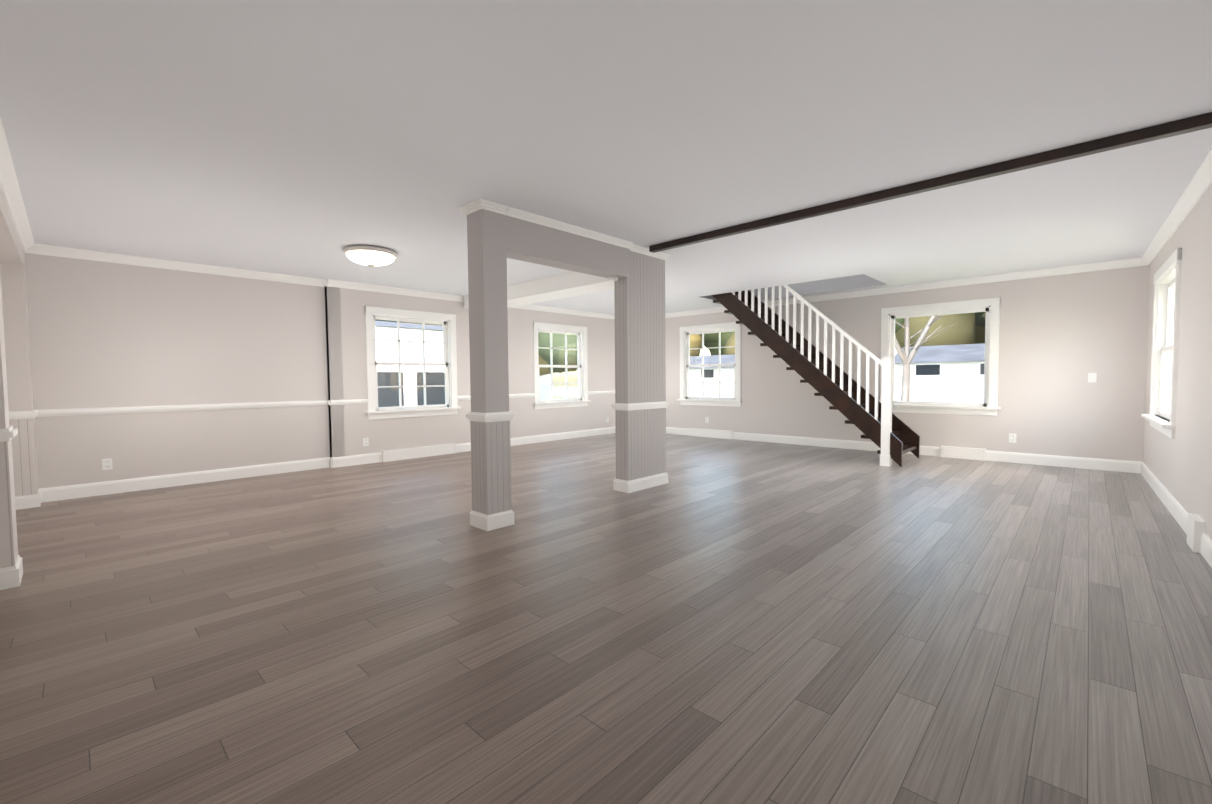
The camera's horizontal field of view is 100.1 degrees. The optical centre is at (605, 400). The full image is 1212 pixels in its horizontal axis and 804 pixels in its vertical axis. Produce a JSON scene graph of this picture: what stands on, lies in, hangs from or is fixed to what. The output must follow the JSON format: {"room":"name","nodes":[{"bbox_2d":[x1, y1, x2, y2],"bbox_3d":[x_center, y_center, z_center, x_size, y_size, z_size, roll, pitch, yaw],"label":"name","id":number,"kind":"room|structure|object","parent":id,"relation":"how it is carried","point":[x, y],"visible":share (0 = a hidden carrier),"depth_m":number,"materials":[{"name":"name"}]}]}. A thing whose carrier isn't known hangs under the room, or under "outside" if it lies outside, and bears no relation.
{"room":"empty living room","nodes":[
{"label":"empty living room","id":0,"kind":"room"},
{"bbox_2d":[25,253,329,488],"bbox_3d":[-4.687,-0.289,5.711,0.160,2.490,3.130,2,3,44],"label":"wall","id":1,"kind":"structure","parent":0,"point":[104,334],"depth_m":5.51,"materials":[{"name":"paint"}]},
{"bbox_2d":[102,458,112,469],"bbox_3d":[-5.097,0.653,5.188,0.009,0.115,0.075,2,3,44],"label":"electrical outlet","id":2,"kind":"object","parent":1,"relation":"attached to","point":[106,464],"visible":1,"depth_m":5.19,"materials":[{"name":"white plastic"}]},
{"bbox_2d":[35,400,326,416],"bbox_3d":[-4.602,0.082,5.676,0.028,0.070,2.770,2,3,44],"label":"trim","id":3,"kind":"structure","parent":1,"relation":"attached to","point":[105,410],"depth_m":5.53,"materials":[{"name":"white wood"}]},
{"bbox_2d":[38,457,329,502],"bbox_3d":[-4.599,0.869,5.713,0.016,0.135,2.770,2,3,44],"label":"baseboard","id":4,"kind":"structure","parent":1,"relation":"attached to","point":[49,494],"depth_m":5.56,"materials":[{"name":"white wood"}]},
{"bbox_2d":[24,244,614,319],"bbox_3d":[-2.469,-1.579,7.775,0.150,0.085,8.870,2,3,44],"label":"crown molding","id":5,"kind":"structure","parent":1,"relation":"attached to","point":[50,250],"depth_m":5.98,"materials":[{"name":"white wood"}]},
{"bbox_2d":[320,279,326,286],"bbox_3d":[-3.666,-1.518,6.569,0.080,0.085,0.070,2,3,44],"label":"crown molding","id":6,"kind":"structure","parent":1,"relation":"attached to","point":[324,281],"depth_m":6.56,"materials":[{"name":"white wood"}]},
{"bbox_2d":[327,287,344,456],"bbox_3d":[-3.577,-0.340,6.702,0.080,2.490,0.160,2,3,44],"label":"wall jog","id":7,"kind":"object","parent":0,"point":[332,411],"visible":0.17,"depth_m":6.67,"materials":[{"name":"paint"}]},
{"bbox_2d":[329,457,332,467],"bbox_3d":[-3.627,0.819,6.688,0.080,0.135,0.016,2,3,44],"label":"baseboard","id":8,"kind":"structure","parent":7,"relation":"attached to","point":[330,462],"depth_m":6.67,"materials":[{"name":"white wood"}]},
{"bbox_2d":[325,286,614,457],"bbox_3d":[-1.490,-0.454,8.951,0.160,2.490,6.300,2,3,44],"label":"wall","id":9,"kind":"structure","parent":0,"point":[528,419],"depth_m":7.93,"materials":[{"name":"paint"}]},
{"bbox_2d":[363,438,368,445],"bbox_3d":[-3.295,0.572,6.964,0.009,0.115,0.075,2,3,44],"label":"electrical outlet","id":10,"kind":"object","parent":9,"relation":"attached to","point":[365,441],"visible":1,"depth_m":6.96,"materials":[{"name":"white plastic"}]},
{"bbox_2d":[365,306,460,419],"bbox_3d":[-2.857,-0.535,7.486,0.275,1.550,1.420,2,3,44],"label":"window","id":11,"kind":"structure","parent":9,"relation":"in","point":[449,360],"depth_m":7.43,"materials":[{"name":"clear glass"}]},
{"bbox_2d":[382,443,455,461],"bbox_3d":[-2.737,0.764,7.507,0.046,0.160,1.124,2,3,44],"label":"baseboard heater","id":12,"kind":"object","parent":9,"relation":"attached to","point":[411,453],"visible":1,"depth_m":7.45,"materials":[{"name":"white metal"}]},
{"bbox_2d":[330,391,614,405],"bbox_3d":[-1.487,-0.078,8.830,0.028,0.070,6.100,2,3,44],"label":"trim","id":13,"kind":"structure","parent":9,"relation":"attached to","point":[349,402],"depth_m":8.04,"materials":[{"name":"white wood"}]},
{"bbox_2d":[332,427,614,467],"bbox_3d":[-1.485,0.708,8.867,0.016,0.135,6.100,2,3,44],"label":"baseboard","id":14,"kind":"structure","parent":9,"relation":"attached to","point":[344,461],"depth_m":8.82,"materials":[{"name":"white wood"}]},
{"bbox_2d":[533,322,590,408],"bbox_3d":[-0.878,-0.640,9.562,0.275,1.550,1.380,2,3,44],"label":"window","id":15,"kind":"structure","parent":9,"relation":"in","point":[580,332],"depth_m":9.59,"materials":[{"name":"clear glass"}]},
{"bbox_2d":[0,433,1211,803],"bbox_3d":[0.388,0.956,5.181,8.580,0.080,9.470,2,3,44],"label":"floor","id":16,"kind":"structure","parent":0,"point":[724,621],"depth_m":2.23,"materials":[{"name":"brown wood"}]},
{"bbox_2d":[0,271,22,589],"bbox_3d":[-3.490,-0.176,2.814,0.306,2.450,0.256,2,3,44],"label":"pillar","id":17,"kind":"structure","parent":16,"relation":"on","point":[11,569],"depth_m":2.83,"materials":[{"name":"paint"}]},
{"bbox_2d":[0,250,40,509],"bbox_3d":[-5.425,-0.237,4.654,0.286,2.450,0.256,2,3,44],"label":"pillar","id":18,"kind":"structure","parent":16,"relation":"on","point":[23,414],"depth_m":4.60,"materials":[{"name":"paint"}]},
{"bbox_2d":[459,198,513,530],"bbox_3d":[-0.905,-0.246,3.934,0.294,2.450,0.295,2,3,44],"label":"pillar","id":19,"kind":"structure","parent":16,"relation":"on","point":[490,416],"depth_m":3.85,"materials":[{"name":"paint"}]},
{"bbox_2d":[611,244,670,492],"bbox_3d":[0.366,-0.315,5.297,0.254,2.450,0.704,2,3,44],"label":"pillar","id":20,"kind":"structure","parent":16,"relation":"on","point":[640,405],"depth_m":5.16,"materials":[{"name":"paint"}]},
{"bbox_2d":[712,285,919,466],"bbox_3d":[2.931,-1.066,7.584,2.900,3.711,0.980,2,3,44],"label":"stair","id":21,"kind":"structure","parent":16,"relation":"on","point":[886,431],"depth_m":7.06,"materials":[{"name":"brown wood"}]},
{"bbox_2d":[0,0,1211,314],"bbox_3d":[0.365,-1.682,5.070,8.580,0.300,9.470,2,3,44],"label":"ceiling","id":22,"kind":"structure","parent":0,"point":[308,138],"depth_m":2.67,"materials":[{"name":"paint"}]},
{"bbox_2d":[0,117,34,263],"bbox_3d":[-3.256,-1.280,2.582,6.180,0.230,0.268,2,3,44],"label":"header beam","id":23,"kind":"structure","parent":22,"relation":"attached to","point":[16,238],"depth_m":3.62,"materials":[{"name":"paint"}]},
{"bbox_2d":[343,245,396,266],"bbox_3d":[-2.375,-1.427,5.129,0.500,0.164,0.500,2,3,44],"label":"ceiling light","id":24,"kind":"object","parent":22,"relation":"attached to","point":[370,256],"visible":1,"depth_m":4.98,"materials":[{"name":"white glass"}]},
{"bbox_2d":[463,271,613,308],"bbox_3d":[-0.784,-1.497,6.858,3.550,0.200,0.460,2,3,44],"label":"boxed beam","id":25,"kind":"structure","parent":22,"relation":"attached to","point":[566,285],"depth_m":6.55,"materials":[{"name":"white paint"}]},
{"bbox_2d":[506,207,632,278],"bbox_3d":[-0.339,-1.341,4.486,0.286,0.320,1.450,2,3,44],"label":"lintel beam","id":26,"kind":"structure","parent":22,"relation":"attached to","point":[536,239],"depth_m":4.34,"materials":[{"name":"paint"}]},
{"bbox_2d":[607,276,617,280],"bbox_3d":[0.065,-1.189,4.973,0.110,0.029,0.110,2,3,44],"label":"smoke detector","id":27,"kind":"object","parent":26,"relation":"attached to","point":[612,278],"visible":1,"depth_m":4.93,"materials":[{"name":"white plastic"}]},
{"bbox_2d":[649,112,1211,252],"bbox_3d":[1.834,-1.459,3.744,3.815,0.058,0.070,2,3,44],"label":"ceiling beam","id":28,"kind":"structure","parent":22,"relation":"attached to","point":[1172,128],"depth_m":3.22,"materials":[{"name":"brown wood"}]},
{"bbox_2d":[665,265,1149,461],"bbox_3d":[3.424,-0.476,8.457,8.040,2.490,0.160,2,3,44],"label":"wall","id":29,"kind":"structure","parent":0,"point":[1061,337],"depth_m":6.53,"materials":[{"name":"paint"}]},
{"bbox_2d":[677,322,741,406],"bbox_3d":[2.020,-0.674,9.760,1.400,1.550,0.275,2,3,44],"label":"window","id":30,"kind":"structure","parent":29,"relation":"in","point":[686,332],"depth_m":9.75,"materials":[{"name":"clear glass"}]},
{"bbox_2d":[690,428,732,438],"bbox_3d":[1.998,0.630,9.707,0.924,0.160,0.046,2,3,44],"label":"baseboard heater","id":31,"kind":"object","parent":29,"relation":"attached to","point":[714,433],"visible":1,"depth_m":9.67,"materials":[{"name":"white metal"}]},
{"bbox_2d":[666,427,1140,472],"bbox_3d":[3.374,0.684,8.442,7.640,0.135,0.016,2,3,44],"label":"baseboard","id":32,"kind":"structure","parent":29,"relation":"attached to","point":[1082,462],"depth_m":6.74,"materials":[{"name":"white wood"}]},
{"bbox_2d":[665,257,1147,317],"bbox_3d":[3.335,-1.653,8.323,7.640,0.085,0.070,2,3,44],"label":"crown molding","id":33,"kind":"structure","parent":29,"relation":"attached to","point":[1117,264],"depth_m":6.89,"materials":[{"name":"white wood"}]},
{"bbox_2d":[880,297,999,415],"bbox_3d":[4.700,-0.589,7.211,1.470,1.550,0.275,2,3,44],"label":"window","id":34,"kind":"structure","parent":29,"relation":"in","point":[990,307],"depth_m":7.02,"materials":[{"name":"clear glass"}]},
{"bbox_2d":[940,445,985,460],"bbox_3d":[4.888,0.721,6.958,0.504,0.160,0.046,2,3,44],"label":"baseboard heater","id":35,"kind":"object","parent":29,"relation":"attached to","point":[963,453],"visible":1,"depth_m":6.94,"materials":[{"name":"white metal"}]},
{"bbox_2d":[1009,433,1015,442],"bbox_3d":[5.294,0.492,6.608,0.075,0.115,0.009,2,3,44],"label":"electrical outlet","id":36,"kind":"object","parent":29,"relation":"attached to","point":[1012,438],"visible":1,"depth_m":6.61,"materials":[{"name":"white plastic"}]},
{"bbox_2d":[1088,373,1096,381],"bbox_3d":[5.813,-0.271,6.070,0.075,0.115,0.016,2,3,44],"label":"switch plate","id":37,"kind":"object","parent":29,"relation":"attached to","point":[1092,377],"visible":1,"depth_m":6.07,"materials":[{"name":"white plastic"}]},
{"bbox_2d":[1143,184,1211,539],"bbox_3d":[3.219,-0.219,2.429,0.160,2.490,9.273,2,3,42],"label":"wall","id":38,"kind":"structure","parent":0,"point":[1179,466],"depth_m":3.69,"materials":[{"name":"paint"}]},
{"bbox_2d":[1141,248,1181,438],"bbox_3d":[5.207,-0.485,4.643,0.275,1.550,1.550,2,3,42],"label":"window","id":39,"kind":"structure","parent":38,"relation":"in","point":[1165,329],"depth_m":5.07,"materials":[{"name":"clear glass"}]},
{"bbox_2d":[1140,462,1211,567],"bbox_3d":[3.163,0.936,2.537,0.016,0.135,8.873,2,3,42],"label":"baseboard","id":40,"kind":"structure","parent":38,"relation":"attached to","point":[1176,509],"depth_m":4.03,"materials":[{"name":"white wood"}]},
{"bbox_2d":[1142,149,1211,264],"bbox_3d":[3.123,-1.403,2.456,0.070,0.085,8.873,2,3,42],"label":"crown molding","id":41,"kind":"structure","parent":38,"relation":"attached to","point":[1200,183],"depth_m":3.86,"materials":[{"name":"white wood"}]},
{"bbox_2d":[1187,513,1204,552],"bbox_3d":[2.977,0.913,2.351,0.045,0.200,2.850,2,3,42],"label":"plinth","id":42,"kind":"object","parent":38,"relation":"attached to","point":[1195,526],"visible":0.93,"depth_m":3.24,"materials":[{"name":"white wood"}]},
{"label":"outside","id":43,"kind":"structure","parent":0,"visible":0},
{"bbox_2d":[553,386,983,398],"bbox_3d":[0.018,0.904,13.803,140.000,0.001,140.000,2,3,44],"label":"ground","id":44,"kind":"structure","parent":43,"point":[563,388],"depth_m":55.61,"materials":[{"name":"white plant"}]},
{"bbox_2d":[375,320,442,325],"bbox_3d":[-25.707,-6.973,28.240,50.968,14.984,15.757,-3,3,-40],"label":"tree","id":45,"kind":"object","parent":44,"relation":"on","point":[407,322],"depth_m":33.87,"materials":[{"name":"green plant"}]},
{"bbox_2d":[375,321,444,406],"bbox_3d":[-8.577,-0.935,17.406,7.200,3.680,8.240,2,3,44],"label":"window panes","id":46,"kind":"object","parent":44,"relation":"on","point":[388,395],"depth_m":15.45,"materials":[{"name":"white"}]},
{"bbox_2d":[540,374,550,399],"bbox_3d":[-8.371,-1.874,30.291,7.700,4.300,8.240,2,3,44],"label":"house","id":47,"kind":"structure","parent":44,"relation":"on","point":[545,393],"depth_m":30.27,"materials":[{"name":"grey"}]},
{"bbox_2d":[538,332,576,375],"bbox_3d":[-0.035,-3.071,21.228,6.461,7.340,6.489,2,3,44],"label":"tree","id":48,"kind":"object","parent":44,"relation":"on","point":[545,353],"depth_m":19.32,"materials":[{"name":"green plant"}]},
{"bbox_2d":[689,354,734,391],"bbox_3d":[12.632,-3.254,60.313,16.740,4.150,9.700,2,3,44],"label":"house","id":49,"kind":"structure","parent":44,"relation":"on","point":[725,377],"depth_m":55.69,"materials":[{"name":"white"}]},
{"bbox_2d":[553,390,983,402],"bbox_3d":[18.283,-0.118,32.976,120.000,0.100,13.800,2,3,44],"label":"street","id":50,"kind":"structure","parent":44,"relation":"on","point":[948,398],"depth_m":35.83,"materials":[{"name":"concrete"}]},
{"bbox_2d":[690,312,985,355],"bbox_3d":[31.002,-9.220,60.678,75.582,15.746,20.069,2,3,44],"label":"tree","id":51,"kind":"object","parent":44,"relation":"on","point":[966,337],"depth_m":51.70,"materials":[{"name":"green plant"}]},
{"bbox_2d":[895,315,956,400],"bbox_3d":[6.963,-3.019,11.735,6.189,7.897,5.393,2,3,44],"label":"tree","id":52,"kind":"object","parent":44,"relation":"on","point":[906,362],"depth_m":11.42,"materials":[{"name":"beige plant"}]},
{"bbox_2d":[894,343,984,394],"bbox_3d":[32.699,-2.621,41.229,15.340,4.150,9.700,2,3,44],"label":"house","id":53,"kind":"structure","parent":44,"relation":"on","point":[946,361],"depth_m":40.89,"materials":[{"name":"white"}]}
]}

